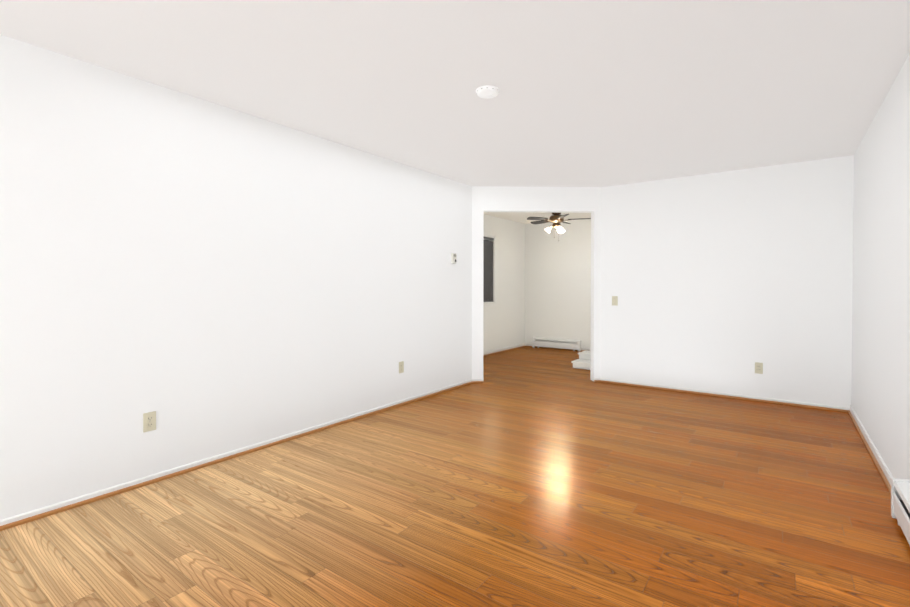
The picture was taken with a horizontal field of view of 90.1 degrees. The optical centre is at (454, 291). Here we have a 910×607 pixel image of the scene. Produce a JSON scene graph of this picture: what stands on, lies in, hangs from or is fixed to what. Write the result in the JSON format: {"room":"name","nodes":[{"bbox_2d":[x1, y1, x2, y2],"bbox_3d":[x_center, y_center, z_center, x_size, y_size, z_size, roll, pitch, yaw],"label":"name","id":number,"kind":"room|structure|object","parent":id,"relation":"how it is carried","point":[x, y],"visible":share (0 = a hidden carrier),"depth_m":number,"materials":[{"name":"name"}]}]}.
{"room":"empty living room","nodes":[
{"label":"empty living room","id":0,"kind":"room"},
{"bbox_2d":[0,34,471,519],"bbox_3d":[-2.016,-0.049,2.658,0.120,2.440,7.670,0,1,36],"label":"wall","id":1,"kind":"structure","parent":0,"point":[203,279],"depth_m":2.94,"materials":[{"name":"paint"}]},
{"bbox_2d":[143,411,155,431],"bbox_3d":[-1.861,0.795,2.772,0.008,0.115,0.070,0,1,36],"label":"electrical outlet","id":2,"kind":"object","parent":1,"relation":"attached to","point":[149,421],"visible":1,"depth_m":2.77,"materials":[{"name":"beige plastic"}]},
{"bbox_2d":[0,379,472,530],"bbox_3d":[-1.952,1.149,2.635,0.025,0.045,7.445,0,1,36],"label":"baseboard","id":3,"kind":"structure","parent":1,"relation":"attached to","point":[27,517],"depth_m":2.94,"materials":[{"name":"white wood"}]},
{"bbox_2d":[399,361,403,372],"bbox_3d":[-0.543,0.768,4.603,0.008,0.115,0.070,0,1,36],"label":"electrical outlet","id":4,"kind":"object","parent":1,"relation":"attached to","point":[401,367],"visible":1,"depth_m":4.60,"materials":[{"name":"beige plastic"}]},
{"bbox_2d":[451,253,455,263],"bbox_3d":[-0.011,-0.384,5.307,0.034,0.126,0.080,0,1,36],"label":"thermostat","id":5,"kind":"object","parent":1,"relation":"attached to","point":[453,258],"visible":0.96,"depth_m":5.29,"materials":[{"name":"plastic"}]},
{"bbox_2d":[0,347,909,606],"bbox_3d":[0.147,1.193,3.314,5.300,0.060,11.400,0,1,36],"label":"floor","id":6,"kind":"structure","parent":0,"point":[531,477],"depth_m":2.37,"materials":[{"name":"laminate"}]},
{"bbox_2d":[571,351,590,369],"bbox_3d":[2.128,1.027,6.702,0.645,0.193,0.545,0,1,36],"label":"step block","id":7,"kind":"object","parent":6,"relation":"on","point":[583,361],"visible":0.4,"depth_m":6.66,"materials":[{"name":"paint"}]},
{"bbox_2d":[0,0,909,223],"bbox_3d":[0.147,-1.307,3.285,5.300,0.060,11.400,0,1,36],"label":"ceiling","id":8,"kind":"structure","parent":0,"point":[598,93],"depth_m":2.62,"materials":[{"name":"paint"}]},
{"bbox_2d":[476,85,498,97],"bbox_3d":[0.206,-1.255,2.879,0.148,0.034,0.148,0,1,36],"label":"smoke detector","id":9,"kind":"object","parent":8,"relation":"attached to","point":[487,91],"visible":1,"depth_m":2.84,"materials":[{"name":"plastic"}]},
{"bbox_2d":[527,213,590,240],"bbox_3d":[1.711,-1.079,7.609,1.055,0.496,1.020,0,1,36],"label":"ceiling fan","id":10,"kind":"object","parent":8,"relation":"hanging from","point":[556,219],"visible":0.96,"depth_m":7.50,"materials":[{"name":"brown wood"}]},
{"bbox_2d":[483,214,524,351],"bbox_3d":[0.353,-0.108,7.710,0.120,2.440,3.640,0,1,36],"label":"wall","id":11,"kind":"structure","parent":0,"point":[503,322],"depth_m":8.46,"materials":[{"name":"paint"}]},
{"bbox_2d":[483,233,496,307],"bbox_3d":[0.306,-0.362,7.624,0.142,1.280,1.320,0,1,36],"label":"room window","id":12,"kind":"structure","parent":11,"relation":"in","point":[489,270],"depth_m":7.98,"materials":[{"name":"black glass"}]},
{"bbox_2d":[483,343,524,355],"bbox_3d":[0.412,1.077,7.682,0.025,0.070,3.400,0,1,36],"label":"baseboard","id":13,"kind":"structure","parent":11,"relation":"attached to","point":[495,351],"depth_m":8.35,"materials":[{"name":"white wood"}]},
{"bbox_2d":[472,186,600,380],"bbox_3d":[1.008,-0.085,5.740,1.698,2.440,0.120,0,1,-2],"label":"wall","id":14,"kind":"structure","parent":0,"point":[539,199],"depth_m":5.67,"materials":[{"name":"paint"}]},
{"bbox_2d":[473,378,600,382],"bbox_3d":[1.021,1.113,5.682,1.618,0.045,0.025,0,1,-2],"label":"baseboard","id":15,"kind":"structure","parent":14,"relation":"attached to","point":[482,381],"depth_m":5.66,"materials":[{"name":"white wood"}]},
{"bbox_2d":[525,219,590,347],"bbox_3d":[3.292,-0.109,7.763,4.830,2.440,0.120,0,1,36],"label":"wall","id":16,"kind":"structure","parent":0,"point":[557,289],"depth_m":8.64,"materials":[{"name":"paint"}]},
{"bbox_2d":[532,337,580,351],"bbox_3d":[1.921,0.999,8.644,0.950,0.205,0.069,0,1,36],"label":"baseboard heater","id":17,"kind":"object","parent":16,"relation":"attached to","point":[574,345],"visible":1,"depth_m":8.61,"materials":[{"name":"metal"}]},
{"bbox_2d":[525,343,590,350],"bbox_3d":[3.295,1.077,7.686,4.700,0.070,0.025,0,1,36],"label":"baseboard","id":18,"kind":"structure","parent":16,"relation":"attached to","point":[530,345],"depth_m":8.63,"materials":[{"name":"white wood"}]},
{"bbox_2d":[600,155,853,407],"bbox_3d":[2.810,-0.077,5.080,2.478,2.440,0.120,0,1,36],"label":"wall","id":19,"kind":"structure","parent":0,"point":[722,282],"depth_m":4.87,"materials":[{"name":"paint"}]},
{"bbox_2d":[612,296,617,305],"bbox_3d":[1.967,0.117,5.603,0.070,0.115,0.019,0,1,36],"label":"light switch","id":20,"kind":"object","parent":19,"relation":"attached to","point":[615,300],"visible":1,"depth_m":5.60,"materials":[{"name":"beige plastic"}]},
{"bbox_2d":[600,378,849,411],"bbox_3d":[2.793,1.123,5.016,2.394,0.040,0.025,0,1,36],"label":"baseboard","id":21,"kind":"structure","parent":19,"relation":"attached to","point":[793,403],"depth_m":4.88,"materials":[{"name":"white wood"}]},
{"bbox_2d":[755,362,762,373],"bbox_3d":[3.174,0.802,4.749,0.070,0.115,0.008,0,1,36],"label":"outlet","id":22,"kind":"object","parent":19,"relation":"attached to","point":[758,368],"visible":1,"depth_m":4.75,"materials":[{"name":"beige plastic"}]},
{"bbox_2d":[851,53,909,479],"bbox_3d":[2.074,-0.040,1.851,0.120,2.440,11.140,0,1,36],"label":"wall","id":23,"kind":"structure","parent":0,"point":[880,393],"depth_m":2.95,"materials":[{"name":"paint"}]},
{"bbox_2d":[848,405,892,493],"bbox_3d":[1.296,1.156,0.909,0.025,0.070,8.440,0,1,36],"label":"baseboard","id":24,"kind":"structure","parent":23,"relation":"attached to","point":[883,469],"depth_m":3.20,"materials":[{"name":"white wood"}]},
{"bbox_2d":[891,478,909,544],"bbox_3d":[1.557,1.084,1.312,0.069,0.205,2.600,0,1,36],"label":"baseboard heater","id":25,"kind":"object","parent":23,"relation":"attached to","point":[900,500],"visible":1,"depth_m":2.25,"materials":[{"name":"metal"}]}
]}

